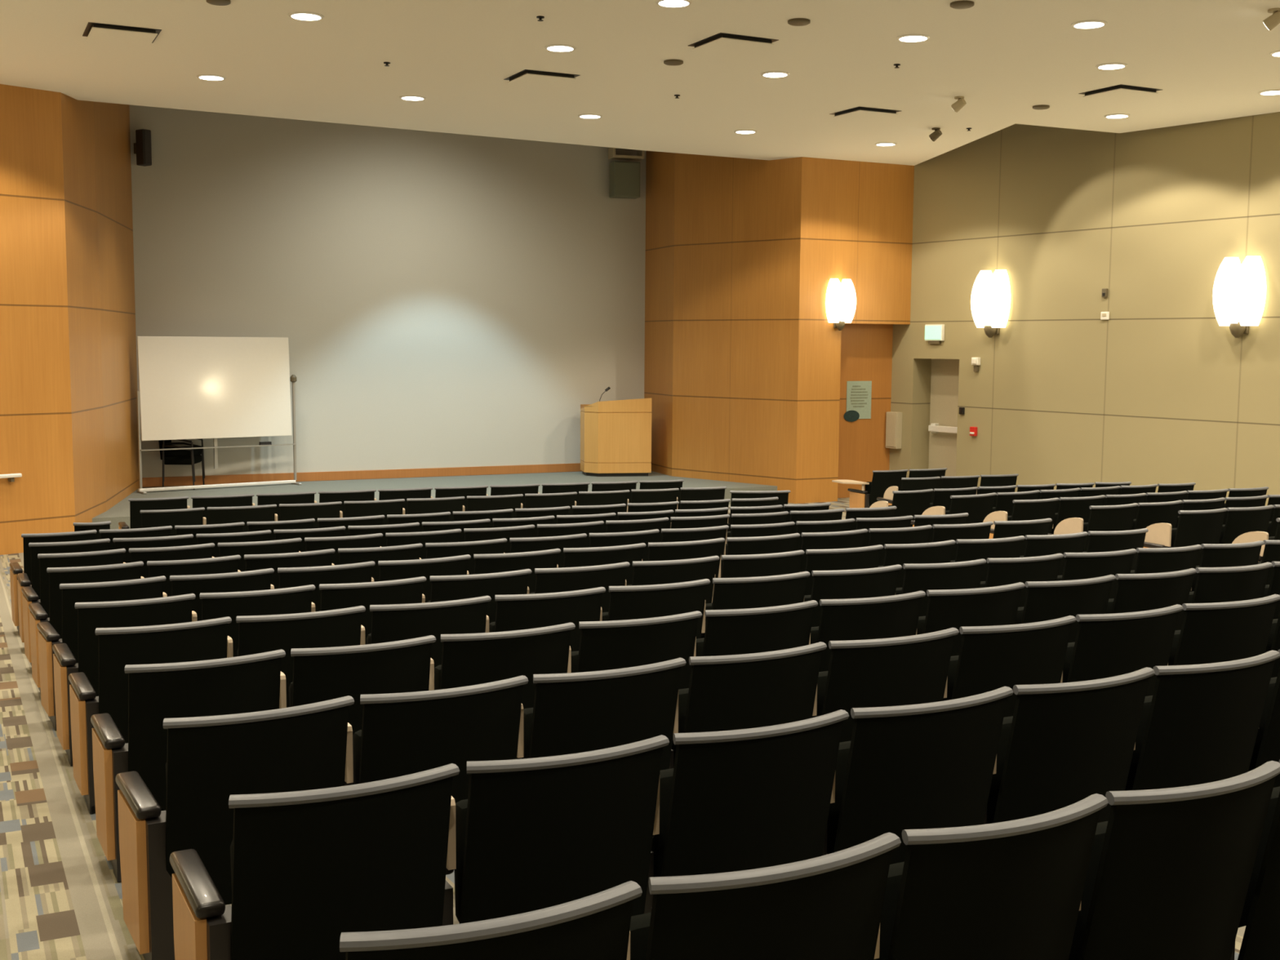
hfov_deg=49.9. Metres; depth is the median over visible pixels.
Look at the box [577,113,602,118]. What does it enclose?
recessed light
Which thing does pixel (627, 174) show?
grille
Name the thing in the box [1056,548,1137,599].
seat
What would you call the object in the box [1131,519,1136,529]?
seat cushion
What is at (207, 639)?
seat
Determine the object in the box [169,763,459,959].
seat
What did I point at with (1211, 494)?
seat
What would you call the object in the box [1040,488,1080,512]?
seat
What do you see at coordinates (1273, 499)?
seat
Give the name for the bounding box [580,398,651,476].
lectern
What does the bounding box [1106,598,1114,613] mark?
seat cushion
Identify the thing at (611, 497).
seat
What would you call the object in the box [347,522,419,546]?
seat
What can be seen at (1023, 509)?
seat
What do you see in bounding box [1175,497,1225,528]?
seat
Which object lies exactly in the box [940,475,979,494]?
seat
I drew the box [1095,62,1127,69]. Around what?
recessed light
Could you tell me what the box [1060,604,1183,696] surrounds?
seat
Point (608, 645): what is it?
seat
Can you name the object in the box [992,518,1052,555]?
seat
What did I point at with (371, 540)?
seat
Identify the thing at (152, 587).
seat
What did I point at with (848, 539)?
seat
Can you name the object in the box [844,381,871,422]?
poster
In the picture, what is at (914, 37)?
recessed light
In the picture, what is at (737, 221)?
wall
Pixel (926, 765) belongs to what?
seat
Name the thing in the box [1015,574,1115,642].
seat
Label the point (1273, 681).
seat cushion
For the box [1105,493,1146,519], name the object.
seat
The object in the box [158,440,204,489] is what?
armchair
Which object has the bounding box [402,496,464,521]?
seat
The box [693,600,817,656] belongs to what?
seat
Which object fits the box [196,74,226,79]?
recessed light
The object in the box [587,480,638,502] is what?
seat
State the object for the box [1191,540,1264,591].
seat
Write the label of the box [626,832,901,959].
seat
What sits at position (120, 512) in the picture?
floor
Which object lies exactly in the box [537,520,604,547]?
seat
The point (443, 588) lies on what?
seat
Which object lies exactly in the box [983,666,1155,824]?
seat
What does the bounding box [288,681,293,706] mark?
seat cushion
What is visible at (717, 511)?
seat
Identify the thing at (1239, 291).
wall sconce
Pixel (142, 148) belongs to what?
speaker
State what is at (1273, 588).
seat
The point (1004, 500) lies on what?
seat
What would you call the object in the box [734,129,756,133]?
recessed light
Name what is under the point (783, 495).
seat
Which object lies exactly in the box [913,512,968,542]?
seat
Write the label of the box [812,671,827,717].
seat cushion
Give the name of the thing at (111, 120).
wall
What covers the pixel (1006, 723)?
seat cushion
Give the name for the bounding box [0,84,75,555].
wall
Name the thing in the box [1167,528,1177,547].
seat cushion
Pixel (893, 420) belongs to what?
box
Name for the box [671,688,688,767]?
seat cushion
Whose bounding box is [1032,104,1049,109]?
ceiling speaker
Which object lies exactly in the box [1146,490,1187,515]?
seat
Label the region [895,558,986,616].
seat
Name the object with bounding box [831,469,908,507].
seat
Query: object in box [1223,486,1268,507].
seat
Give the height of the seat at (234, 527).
0.779 m
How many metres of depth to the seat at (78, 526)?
11.15 m
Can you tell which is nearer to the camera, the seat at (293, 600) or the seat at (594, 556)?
the seat at (293, 600)
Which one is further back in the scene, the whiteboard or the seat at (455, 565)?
the whiteboard
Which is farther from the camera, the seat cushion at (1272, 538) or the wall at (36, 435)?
the wall at (36, 435)
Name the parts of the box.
cabinet door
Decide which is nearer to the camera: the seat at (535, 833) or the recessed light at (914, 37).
the seat at (535, 833)
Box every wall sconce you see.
[825,278,856,330]
[970,269,1010,337]
[1212,255,1266,337]
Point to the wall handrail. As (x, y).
(11, 477)
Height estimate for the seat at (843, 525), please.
0.779 m
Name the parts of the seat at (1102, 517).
backrest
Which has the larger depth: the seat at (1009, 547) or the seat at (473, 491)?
the seat at (473, 491)
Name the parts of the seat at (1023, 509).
panel, backrest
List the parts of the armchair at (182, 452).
backrest, seat, arm rail, leg, leg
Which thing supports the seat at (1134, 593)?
on the floor at (61, 896)
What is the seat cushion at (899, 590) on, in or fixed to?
on the seat at (924, 577)
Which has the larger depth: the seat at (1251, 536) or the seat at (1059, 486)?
the seat at (1059, 486)
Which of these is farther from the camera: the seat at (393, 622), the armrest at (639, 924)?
the seat at (393, 622)
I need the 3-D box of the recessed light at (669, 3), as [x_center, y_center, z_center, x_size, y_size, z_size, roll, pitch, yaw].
[0.286,-4.031,11.612,0.310,0.014,0.310,-2,6,-26]
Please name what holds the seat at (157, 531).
on the floor at (61, 896)
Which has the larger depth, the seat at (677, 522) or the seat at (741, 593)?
the seat at (677, 522)
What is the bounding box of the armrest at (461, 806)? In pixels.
[454,799,467,922]
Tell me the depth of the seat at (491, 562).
8.19 m
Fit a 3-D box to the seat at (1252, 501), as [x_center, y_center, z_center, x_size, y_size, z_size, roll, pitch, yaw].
[5.139,0.509,12.112,0.532,0.779,0.559,-2,6,-25]
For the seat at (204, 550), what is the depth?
8.94 m
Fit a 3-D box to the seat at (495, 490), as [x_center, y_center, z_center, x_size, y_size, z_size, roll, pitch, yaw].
[-1.477,0.425,15.407,0.606,0.798,0.559,-2,6,-22]
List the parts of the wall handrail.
rail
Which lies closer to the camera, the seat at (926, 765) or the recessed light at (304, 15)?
the seat at (926, 765)
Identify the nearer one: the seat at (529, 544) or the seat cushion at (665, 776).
the seat cushion at (665, 776)
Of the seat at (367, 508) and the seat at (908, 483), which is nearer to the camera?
the seat at (367, 508)
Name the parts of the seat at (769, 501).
backrest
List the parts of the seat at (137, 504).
armrest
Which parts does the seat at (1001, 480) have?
backrest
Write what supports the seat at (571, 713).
on the floor at (61, 896)
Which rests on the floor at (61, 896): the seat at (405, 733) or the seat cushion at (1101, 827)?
the seat at (405, 733)
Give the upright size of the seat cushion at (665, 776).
0.321 m
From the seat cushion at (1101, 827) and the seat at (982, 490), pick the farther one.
the seat at (982, 490)
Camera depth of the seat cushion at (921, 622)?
6.40 m
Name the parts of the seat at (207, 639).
panel, armrest, backrest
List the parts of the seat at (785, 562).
backrest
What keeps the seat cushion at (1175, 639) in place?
on the seat at (1228, 631)
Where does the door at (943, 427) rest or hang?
in the wall at (1157, 391)
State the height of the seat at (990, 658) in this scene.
0.779 m
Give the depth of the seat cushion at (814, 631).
6.15 m
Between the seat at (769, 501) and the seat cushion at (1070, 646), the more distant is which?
the seat at (769, 501)
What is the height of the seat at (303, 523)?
0.779 m
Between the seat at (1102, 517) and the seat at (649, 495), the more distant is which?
the seat at (649, 495)
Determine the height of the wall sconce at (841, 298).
0.808 m
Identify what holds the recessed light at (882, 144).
in the ceiling
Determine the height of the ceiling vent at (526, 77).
0.042 m
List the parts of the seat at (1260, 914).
support leg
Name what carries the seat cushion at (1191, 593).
on the seat at (1231, 584)
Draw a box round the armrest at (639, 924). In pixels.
[629,912,651,959]
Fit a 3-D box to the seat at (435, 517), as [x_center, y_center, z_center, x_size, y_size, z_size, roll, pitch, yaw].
[-1.970,0.649,11.787,0.584,0.779,0.559,-2,6,-26]
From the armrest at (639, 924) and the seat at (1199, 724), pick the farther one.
the seat at (1199, 724)
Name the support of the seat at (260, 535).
on the floor at (61, 896)
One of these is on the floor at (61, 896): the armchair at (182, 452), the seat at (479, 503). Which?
the seat at (479, 503)
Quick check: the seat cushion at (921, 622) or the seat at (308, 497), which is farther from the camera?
the seat at (308, 497)
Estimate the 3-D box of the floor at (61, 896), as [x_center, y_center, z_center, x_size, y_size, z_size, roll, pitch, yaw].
[1.856,0.861,12.266,19.800,1.184,25.200,-2,6,-26]
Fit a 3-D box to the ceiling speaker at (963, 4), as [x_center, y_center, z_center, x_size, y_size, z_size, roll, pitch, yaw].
[2.714,-4.003,11.589,0.200,0.030,0.200,-2,6,-26]
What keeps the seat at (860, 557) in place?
on the floor at (61, 896)
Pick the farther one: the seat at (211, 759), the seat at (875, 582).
the seat at (875, 582)
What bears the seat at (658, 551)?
on the floor at (61, 896)
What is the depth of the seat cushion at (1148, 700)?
4.54 m
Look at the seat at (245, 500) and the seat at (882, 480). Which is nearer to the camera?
the seat at (245, 500)
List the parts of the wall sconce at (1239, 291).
lamp shade, plate, lamp shade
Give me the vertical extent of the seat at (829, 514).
0.779 m
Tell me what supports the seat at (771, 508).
on the floor at (61, 896)
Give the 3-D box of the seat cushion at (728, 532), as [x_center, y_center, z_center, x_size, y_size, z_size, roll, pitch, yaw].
[0.872,0.571,11.206,0.421,0.321,0.096,-2,6,-23]
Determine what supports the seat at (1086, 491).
on the floor at (61, 896)
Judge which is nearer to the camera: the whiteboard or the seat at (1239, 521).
the seat at (1239, 521)
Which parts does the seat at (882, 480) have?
panel, armrest, backrest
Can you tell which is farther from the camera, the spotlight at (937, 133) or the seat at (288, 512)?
the spotlight at (937, 133)
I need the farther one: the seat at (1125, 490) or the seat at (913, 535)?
the seat at (1125, 490)
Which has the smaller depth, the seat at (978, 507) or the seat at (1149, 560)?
the seat at (1149, 560)
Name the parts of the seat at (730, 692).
support leg, backrest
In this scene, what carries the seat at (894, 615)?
on the floor at (61, 896)
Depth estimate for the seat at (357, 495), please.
14.42 m
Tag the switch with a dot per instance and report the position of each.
(962, 410)
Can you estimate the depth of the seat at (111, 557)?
8.70 m
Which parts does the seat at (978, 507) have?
backrest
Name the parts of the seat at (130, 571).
panel, armrest, backrest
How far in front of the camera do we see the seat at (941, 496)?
13.76 m
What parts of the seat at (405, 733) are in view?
armrest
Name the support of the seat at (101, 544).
on the floor at (61, 896)
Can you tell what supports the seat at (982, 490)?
on the floor at (61, 896)
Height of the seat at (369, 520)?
0.779 m
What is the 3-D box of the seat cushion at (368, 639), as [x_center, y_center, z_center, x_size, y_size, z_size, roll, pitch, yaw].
[-1.029,0.849,6.348,0.460,0.321,0.096,-2,6,-27]
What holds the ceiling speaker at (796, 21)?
attached to the ceiling
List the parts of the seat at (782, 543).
backrest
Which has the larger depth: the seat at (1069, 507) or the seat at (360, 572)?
the seat at (1069, 507)
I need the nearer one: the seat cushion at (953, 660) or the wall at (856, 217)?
the seat cushion at (953, 660)
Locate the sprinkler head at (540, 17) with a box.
[536,15,544,21]
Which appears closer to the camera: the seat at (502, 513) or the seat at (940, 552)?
the seat at (940, 552)
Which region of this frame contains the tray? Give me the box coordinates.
[140,443,296,450]
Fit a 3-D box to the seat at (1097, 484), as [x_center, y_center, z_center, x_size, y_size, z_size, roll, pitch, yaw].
[4.923,0.386,14.647,0.470,0.779,0.559,-1,6,-10]
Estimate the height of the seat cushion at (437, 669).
0.321 m
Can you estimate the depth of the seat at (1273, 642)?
5.96 m
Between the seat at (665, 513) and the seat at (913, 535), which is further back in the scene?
the seat at (665, 513)
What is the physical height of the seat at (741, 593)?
0.779 m
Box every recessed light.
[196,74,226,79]
[288,11,324,20]
[399,95,426,100]
[544,44,576,51]
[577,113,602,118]
[655,0,692,7]
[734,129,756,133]
[760,71,789,77]
[875,142,896,146]
[896,33,929,41]
[1071,19,1106,28]
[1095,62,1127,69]
[1104,113,1129,118]
[1257,88,1279,94]
[1269,50,1279,56]
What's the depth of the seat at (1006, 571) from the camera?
7.46 m
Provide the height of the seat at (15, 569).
0.779 m
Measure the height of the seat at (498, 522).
0.779 m
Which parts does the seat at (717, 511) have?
backrest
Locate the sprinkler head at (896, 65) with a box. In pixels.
[893,63,900,68]
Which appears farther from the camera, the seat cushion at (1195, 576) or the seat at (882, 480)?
the seat at (882, 480)
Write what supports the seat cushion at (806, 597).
on the seat at (875, 582)
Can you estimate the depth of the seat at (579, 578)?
7.38 m
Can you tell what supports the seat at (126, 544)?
on the floor at (61, 896)
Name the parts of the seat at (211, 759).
panel, armrest, backrest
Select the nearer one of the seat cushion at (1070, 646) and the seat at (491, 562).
the seat cushion at (1070, 646)
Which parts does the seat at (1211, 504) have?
backrest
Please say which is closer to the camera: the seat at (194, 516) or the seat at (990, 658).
the seat at (990, 658)
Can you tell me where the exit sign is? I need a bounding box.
[924,324,944,343]
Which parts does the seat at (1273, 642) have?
backrest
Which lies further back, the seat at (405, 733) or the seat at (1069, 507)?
the seat at (1069, 507)
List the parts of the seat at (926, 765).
support leg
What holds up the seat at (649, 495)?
on the floor at (61, 896)
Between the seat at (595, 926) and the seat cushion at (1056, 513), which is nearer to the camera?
the seat at (595, 926)
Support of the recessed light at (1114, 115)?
in the ceiling
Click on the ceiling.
(1209, 60)
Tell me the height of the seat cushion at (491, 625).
0.321 m
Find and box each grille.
[143,130,151,164]
[614,161,639,195]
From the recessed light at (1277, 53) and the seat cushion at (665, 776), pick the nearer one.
the seat cushion at (665, 776)
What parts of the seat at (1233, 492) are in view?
backrest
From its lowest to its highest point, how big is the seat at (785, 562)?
0.779 m
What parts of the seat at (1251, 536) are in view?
backrest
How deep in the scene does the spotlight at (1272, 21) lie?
11.70 m
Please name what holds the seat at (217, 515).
on the floor at (61, 896)
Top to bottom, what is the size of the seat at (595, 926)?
0.779 m
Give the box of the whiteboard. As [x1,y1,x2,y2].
[136,336,302,493]
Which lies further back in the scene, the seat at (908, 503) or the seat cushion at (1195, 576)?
the seat at (908, 503)
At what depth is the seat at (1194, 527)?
10.53 m
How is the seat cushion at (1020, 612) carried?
on the seat at (1045, 601)
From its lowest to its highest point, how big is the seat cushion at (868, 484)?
0.315 m
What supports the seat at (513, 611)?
on the floor at (61, 896)
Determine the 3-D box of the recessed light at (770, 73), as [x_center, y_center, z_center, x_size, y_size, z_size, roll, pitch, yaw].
[1.443,-4.327,14.671,0.310,0.014,0.310,-2,6,-26]
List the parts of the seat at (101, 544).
panel, armrest, backrest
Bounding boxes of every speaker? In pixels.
[133,128,151,166]
[206,0,231,5]
[608,147,644,199]
[663,59,683,65]
[787,17,810,26]
[950,0,973,8]
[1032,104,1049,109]
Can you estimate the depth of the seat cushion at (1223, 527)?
10.89 m
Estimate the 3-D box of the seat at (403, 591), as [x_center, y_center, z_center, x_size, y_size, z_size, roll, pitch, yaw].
[-1.457,0.874,7.131,0.584,0.779,0.559,-3,6,-28]
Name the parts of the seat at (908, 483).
armrest, backrest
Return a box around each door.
[837,323,893,497]
[928,359,959,475]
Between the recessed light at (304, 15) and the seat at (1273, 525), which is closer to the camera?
the seat at (1273, 525)
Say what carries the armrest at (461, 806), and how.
on the seat at (535, 833)
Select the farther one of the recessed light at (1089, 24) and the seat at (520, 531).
the recessed light at (1089, 24)
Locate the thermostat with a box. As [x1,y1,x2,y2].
[1100,311,1109,319]
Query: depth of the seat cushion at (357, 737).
4.30 m
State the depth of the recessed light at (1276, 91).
15.49 m
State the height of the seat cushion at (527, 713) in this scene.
0.321 m
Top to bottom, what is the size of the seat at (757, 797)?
0.779 m
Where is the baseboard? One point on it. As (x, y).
(553, 468)
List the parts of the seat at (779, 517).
backrest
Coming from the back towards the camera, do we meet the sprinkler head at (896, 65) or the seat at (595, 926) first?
the sprinkler head at (896, 65)
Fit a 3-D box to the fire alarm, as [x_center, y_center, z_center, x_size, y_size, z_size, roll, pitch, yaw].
[5.152,-1.775,21.134,0.090,0.220,0.140,-3,7,-33]
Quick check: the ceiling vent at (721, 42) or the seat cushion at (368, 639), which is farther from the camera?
the ceiling vent at (721, 42)
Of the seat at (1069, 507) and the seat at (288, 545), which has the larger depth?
the seat at (1069, 507)
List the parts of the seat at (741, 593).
backrest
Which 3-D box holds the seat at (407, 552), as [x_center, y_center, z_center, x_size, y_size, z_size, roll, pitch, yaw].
[-1.763,0.788,8.947,0.584,0.779,0.559,-3,6,-28]
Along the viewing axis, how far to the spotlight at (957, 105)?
15.93 m
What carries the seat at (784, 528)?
on the floor at (61, 896)
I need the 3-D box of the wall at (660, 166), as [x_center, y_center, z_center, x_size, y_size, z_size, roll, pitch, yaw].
[0.383,-3.067,23.782,0.120,6.100,1.389,-2,6,-20]
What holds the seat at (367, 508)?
on the floor at (61, 896)
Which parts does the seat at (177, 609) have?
panel, armrest, backrest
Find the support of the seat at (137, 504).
on the floor at (61, 896)
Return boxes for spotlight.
[928,127,942,141]
[951,96,966,112]
[1262,8,1279,31]
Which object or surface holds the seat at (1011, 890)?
on the floor at (61, 896)
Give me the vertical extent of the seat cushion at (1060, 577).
0.321 m
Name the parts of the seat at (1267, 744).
backrest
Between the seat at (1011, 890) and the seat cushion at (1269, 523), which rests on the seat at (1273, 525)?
the seat cushion at (1269, 523)
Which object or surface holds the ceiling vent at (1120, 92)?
in the ceiling
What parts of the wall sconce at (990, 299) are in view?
lamp shade, plate, lamp shade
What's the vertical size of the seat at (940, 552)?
0.779 m
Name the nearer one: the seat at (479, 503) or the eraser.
the seat at (479, 503)
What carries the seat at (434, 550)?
on the floor at (61, 896)
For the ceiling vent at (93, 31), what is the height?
0.042 m
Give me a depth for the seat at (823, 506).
11.88 m
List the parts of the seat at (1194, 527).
armrest, backrest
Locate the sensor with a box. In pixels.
[1101,288,1107,297]
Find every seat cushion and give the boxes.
[230,840,232,881]
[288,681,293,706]
[352,729,361,784]
[366,633,370,644]
[434,665,441,689]
[488,622,495,632]
[521,707,533,759]
[571,650,578,672]
[602,612,608,621]
[651,768,673,876]
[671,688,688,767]
[695,638,704,656]
[701,603,711,638]
[726,531,730,543]
[804,595,810,601]
[810,626,818,644]
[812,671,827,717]
[826,741,850,853]
[864,481,871,493]
[874,862,904,959]
[895,587,902,595]
[916,616,925,635]
[942,655,958,701]
[979,581,985,587]
[986,715,1013,823]
[1015,606,1023,624]
[1051,512,1057,533]
[1056,575,1062,581]
[1060,642,1075,683]
[1068,821,1107,959]
[1083,522,1088,531]
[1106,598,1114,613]
[1124,695,1152,791]
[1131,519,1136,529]
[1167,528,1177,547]
[1168,630,1180,665]
[1187,591,1194,603]
[1191,565,1199,591]
[1218,524,1225,543]
[1238,786,1279,927]
[1248,676,1276,771]
[1262,584,1269,597]
[1265,618,1278,652]
[1266,521,1271,533]
[1268,536,1275,540]
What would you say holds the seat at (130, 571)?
on the floor at (61, 896)
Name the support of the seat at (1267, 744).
on the floor at (61, 896)
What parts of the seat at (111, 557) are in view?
panel, armrest, backrest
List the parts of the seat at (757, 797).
support leg, backrest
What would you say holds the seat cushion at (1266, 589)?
on the seat at (1273, 588)
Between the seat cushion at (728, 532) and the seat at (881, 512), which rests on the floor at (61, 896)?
the seat at (881, 512)
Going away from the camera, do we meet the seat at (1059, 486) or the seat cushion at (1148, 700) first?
the seat cushion at (1148, 700)
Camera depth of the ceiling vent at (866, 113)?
16.96 m
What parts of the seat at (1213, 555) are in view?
backrest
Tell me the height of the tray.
0.015 m
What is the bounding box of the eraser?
[258,441,271,444]
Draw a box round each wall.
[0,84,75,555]
[60,92,106,522]
[93,101,139,511]
[128,104,646,477]
[644,151,675,475]
[671,152,802,503]
[795,156,914,503]
[888,111,1279,506]
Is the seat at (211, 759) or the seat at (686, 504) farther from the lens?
the seat at (686, 504)
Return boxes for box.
[885,411,902,448]
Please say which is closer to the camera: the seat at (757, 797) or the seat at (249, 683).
the seat at (757, 797)
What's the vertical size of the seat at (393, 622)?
0.779 m
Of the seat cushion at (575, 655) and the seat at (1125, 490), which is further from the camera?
the seat at (1125, 490)
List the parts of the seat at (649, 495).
backrest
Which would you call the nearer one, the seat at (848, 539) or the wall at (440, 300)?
the seat at (848, 539)
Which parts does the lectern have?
panel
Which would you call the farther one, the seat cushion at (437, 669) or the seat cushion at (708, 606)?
the seat cushion at (708, 606)
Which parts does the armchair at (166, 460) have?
backrest, leg, arm rail, seat, leg, leg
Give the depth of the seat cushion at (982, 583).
7.65 m
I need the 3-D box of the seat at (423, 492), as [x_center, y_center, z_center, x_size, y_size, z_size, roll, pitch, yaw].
[-2.610,0.466,14.936,0.626,0.800,0.559,-2,6,-23]
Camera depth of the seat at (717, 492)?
14.72 m
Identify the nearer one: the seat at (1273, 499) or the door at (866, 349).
the seat at (1273, 499)
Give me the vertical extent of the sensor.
0.120 m
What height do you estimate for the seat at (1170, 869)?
0.779 m
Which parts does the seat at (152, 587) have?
panel, armrest, backrest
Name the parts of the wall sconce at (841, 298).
lamp shade, lamp shade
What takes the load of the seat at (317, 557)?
on the floor at (61, 896)
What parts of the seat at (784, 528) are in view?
backrest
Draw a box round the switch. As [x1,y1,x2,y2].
[959,407,964,414]
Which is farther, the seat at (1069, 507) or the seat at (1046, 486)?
the seat at (1046, 486)
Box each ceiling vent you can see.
[82,22,161,45]
[503,69,579,87]
[688,32,777,55]
[830,106,900,120]
[1079,84,1161,101]
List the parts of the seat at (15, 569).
panel, armrest, backrest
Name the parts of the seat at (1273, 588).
backrest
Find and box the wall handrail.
[0,473,22,481]
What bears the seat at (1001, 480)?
on the floor at (61, 896)
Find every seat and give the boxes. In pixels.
[9,529,97,635]
[17,538,110,642]
[21,548,125,666]
[28,561,143,692]
[36,575,165,730]
[52,593,195,765]
[68,616,231,813]
[73,520,111,539]
[90,648,285,882]
[99,525,172,550]
[112,533,193,563]
[115,695,354,959]
[118,496,188,528]
[123,542,214,577]
[140,507,204,536]
[141,555,240,596]
[162,568,274,621]
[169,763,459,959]
[174,521,244,545]
[186,493,253,524]
[191,584,315,657]
[195,529,271,557]
[203,504,276,532]
[212,537,302,571]
[226,605,365,707]
[237,548,335,589]
[246,518,315,540]
[252,491,315,520]
[271,560,375,611]
[273,526,345,551]
[274,501,342,528]
[279,635,435,784]
[298,533,382,564]
[311,576,426,644]
[314,488,376,517]
[317,515,384,536]
[332,542,422,582]
[339,498,404,524]
[339,880,642,959]
[344,675,528,803]
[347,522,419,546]
[360,595,491,667]
[371,554,471,602]
[374,487,432,514]
[380,528,461,559]
[386,511,450,532]
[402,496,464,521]
[419,537,506,574]
[422,519,490,542]
[422,568,532,623]
[428,622,575,709]
[431,484,488,511]
[442,734,669,925]
[453,508,513,528]
[462,493,523,518]
[463,524,534,553]
[466,548,560,593]
[485,586,605,651]
[486,483,540,508]
[492,515,555,537]
[503,533,586,568]
[515,506,570,524]
[516,657,686,770]
[520,492,577,515]
[527,561,630,612]
[537,481,590,506]
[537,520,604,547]
[556,512,616,533]
[556,542,645,584]
[567,610,702,689]
[572,503,626,520]
[574,489,629,511]
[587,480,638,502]
[589,528,659,560]
[600,578,710,639]
[605,517,668,542]
[617,510,673,528]
[625,555,719,603]
[626,488,679,511]
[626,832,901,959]
[627,501,679,516]
[639,479,684,501]
[641,537,724,577]
[644,709,848,913]
[661,524,728,558]
[669,641,826,768]
[670,506,728,528]
[670,514,729,535]
[676,486,726,509]
[680,498,730,514]
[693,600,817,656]
[701,571,810,638]
[711,550,804,602]
[718,533,799,577]
[724,521,795,555]
[725,511,788,543]
[727,497,778,523]
[727,504,782,531]
[729,489,790,511]
[783,502,831,522]
[789,508,844,533]
[795,518,855,551]
[799,544,883,595]
[800,528,867,571]
[803,564,902,626]
[808,591,925,671]
[812,627,959,742]
[822,686,1013,864]
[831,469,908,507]
[844,506,896,530]
[855,515,913,546]
[868,524,932,565]
[869,488,933,527]
[874,793,1108,959]
[876,476,940,505]
[878,539,955,587]
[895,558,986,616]
[908,467,946,488]
[911,492,996,526]
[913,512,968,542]
[915,582,1025,656]
[928,486,977,511]
[932,521,993,560]
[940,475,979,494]
[942,615,1076,717]
[950,535,1025,581]
[976,473,1018,494]
[977,484,1016,506]
[979,553,1063,607]
[982,497,1059,538]
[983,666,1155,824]
[991,489,1039,515]
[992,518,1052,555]
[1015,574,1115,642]
[1017,484,1055,499]
[1019,531,1088,575]
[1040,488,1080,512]
[1047,502,1137,551]
[1051,494,1106,533]
[1055,482,1094,497]
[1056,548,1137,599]
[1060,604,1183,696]
[1068,760,1279,959]
[1080,485,1120,505]
[1082,528,1148,570]
[1094,481,1131,494]
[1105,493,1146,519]
[1106,568,1196,630]
[1120,484,1157,502]
[1124,649,1279,791]
[1130,544,1202,591]
[1131,500,1182,529]
[1142,507,1227,565]
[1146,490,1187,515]
[1157,482,1195,499]
[1167,594,1279,666]
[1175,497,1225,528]
[1186,488,1228,508]
[1187,562,1272,603]
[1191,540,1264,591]
[1218,505,1274,543]
[1222,494,1268,524]
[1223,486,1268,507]
[1230,759,1279,959]
[1231,517,1279,561]
[1248,648,1279,787]
[1257,539,1279,585]
[1262,561,1279,619]
[1265,594,1279,677]
[1266,494,1279,521]
[1266,504,1279,537]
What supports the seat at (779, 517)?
on the floor at (61, 896)
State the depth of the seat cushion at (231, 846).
3.25 m
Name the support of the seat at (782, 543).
on the floor at (61, 896)
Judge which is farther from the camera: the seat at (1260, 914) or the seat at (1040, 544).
the seat at (1040, 544)
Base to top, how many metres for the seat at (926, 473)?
0.764 m
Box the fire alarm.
[971,357,980,371]
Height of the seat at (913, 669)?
0.779 m
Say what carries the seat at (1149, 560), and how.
on the floor at (61, 896)
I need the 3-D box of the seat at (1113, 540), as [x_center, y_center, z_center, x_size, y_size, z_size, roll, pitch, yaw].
[3.049,0.692,9.199,0.543,0.779,0.559,-2,6,-21]
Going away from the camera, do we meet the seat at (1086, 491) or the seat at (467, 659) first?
the seat at (467, 659)
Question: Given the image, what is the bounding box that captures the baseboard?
[142,462,582,487]
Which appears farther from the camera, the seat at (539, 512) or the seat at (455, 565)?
the seat at (539, 512)
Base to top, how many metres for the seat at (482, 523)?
0.779 m
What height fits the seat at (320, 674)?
0.779 m
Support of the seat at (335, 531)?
on the floor at (61, 896)
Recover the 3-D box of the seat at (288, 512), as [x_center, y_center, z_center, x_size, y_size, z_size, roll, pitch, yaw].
[-3.278,0.586,13.454,0.635,0.774,0.559,-2,6,-25]
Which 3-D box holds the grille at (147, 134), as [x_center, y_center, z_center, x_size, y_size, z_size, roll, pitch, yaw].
[-7.302,-4.936,20.397,0.012,0.480,0.110,4,7,35]
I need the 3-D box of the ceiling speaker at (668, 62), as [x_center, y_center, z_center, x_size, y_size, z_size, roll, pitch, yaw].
[0.343,-4.266,14.056,0.200,0.030,0.200,-2,6,-26]
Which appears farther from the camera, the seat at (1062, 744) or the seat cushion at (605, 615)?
the seat cushion at (605, 615)
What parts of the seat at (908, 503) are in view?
backrest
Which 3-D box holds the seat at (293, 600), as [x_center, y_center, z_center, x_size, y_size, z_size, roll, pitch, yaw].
[-1.963,0.896,6.868,0.584,0.779,0.559,-3,6,-28]
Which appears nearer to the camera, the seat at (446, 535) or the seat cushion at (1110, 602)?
the seat cushion at (1110, 602)
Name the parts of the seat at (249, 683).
panel, armrest, backrest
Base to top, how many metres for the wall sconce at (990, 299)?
1.010 m
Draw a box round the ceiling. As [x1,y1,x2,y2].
[0,0,1279,165]
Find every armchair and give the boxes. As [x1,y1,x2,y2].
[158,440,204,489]
[161,438,204,481]
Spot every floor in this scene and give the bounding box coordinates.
[0,497,1245,959]
[92,471,777,529]
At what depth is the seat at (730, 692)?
4.70 m
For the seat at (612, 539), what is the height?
0.779 m
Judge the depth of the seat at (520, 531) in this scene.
10.01 m
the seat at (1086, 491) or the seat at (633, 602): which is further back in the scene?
the seat at (1086, 491)
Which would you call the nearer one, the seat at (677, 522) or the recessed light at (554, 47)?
the seat at (677, 522)
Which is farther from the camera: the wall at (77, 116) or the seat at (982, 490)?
the wall at (77, 116)
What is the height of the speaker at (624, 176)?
0.840 m
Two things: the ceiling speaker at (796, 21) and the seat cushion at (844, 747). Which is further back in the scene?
the ceiling speaker at (796, 21)
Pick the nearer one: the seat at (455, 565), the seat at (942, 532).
the seat at (455, 565)
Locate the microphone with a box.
[599,386,610,401]

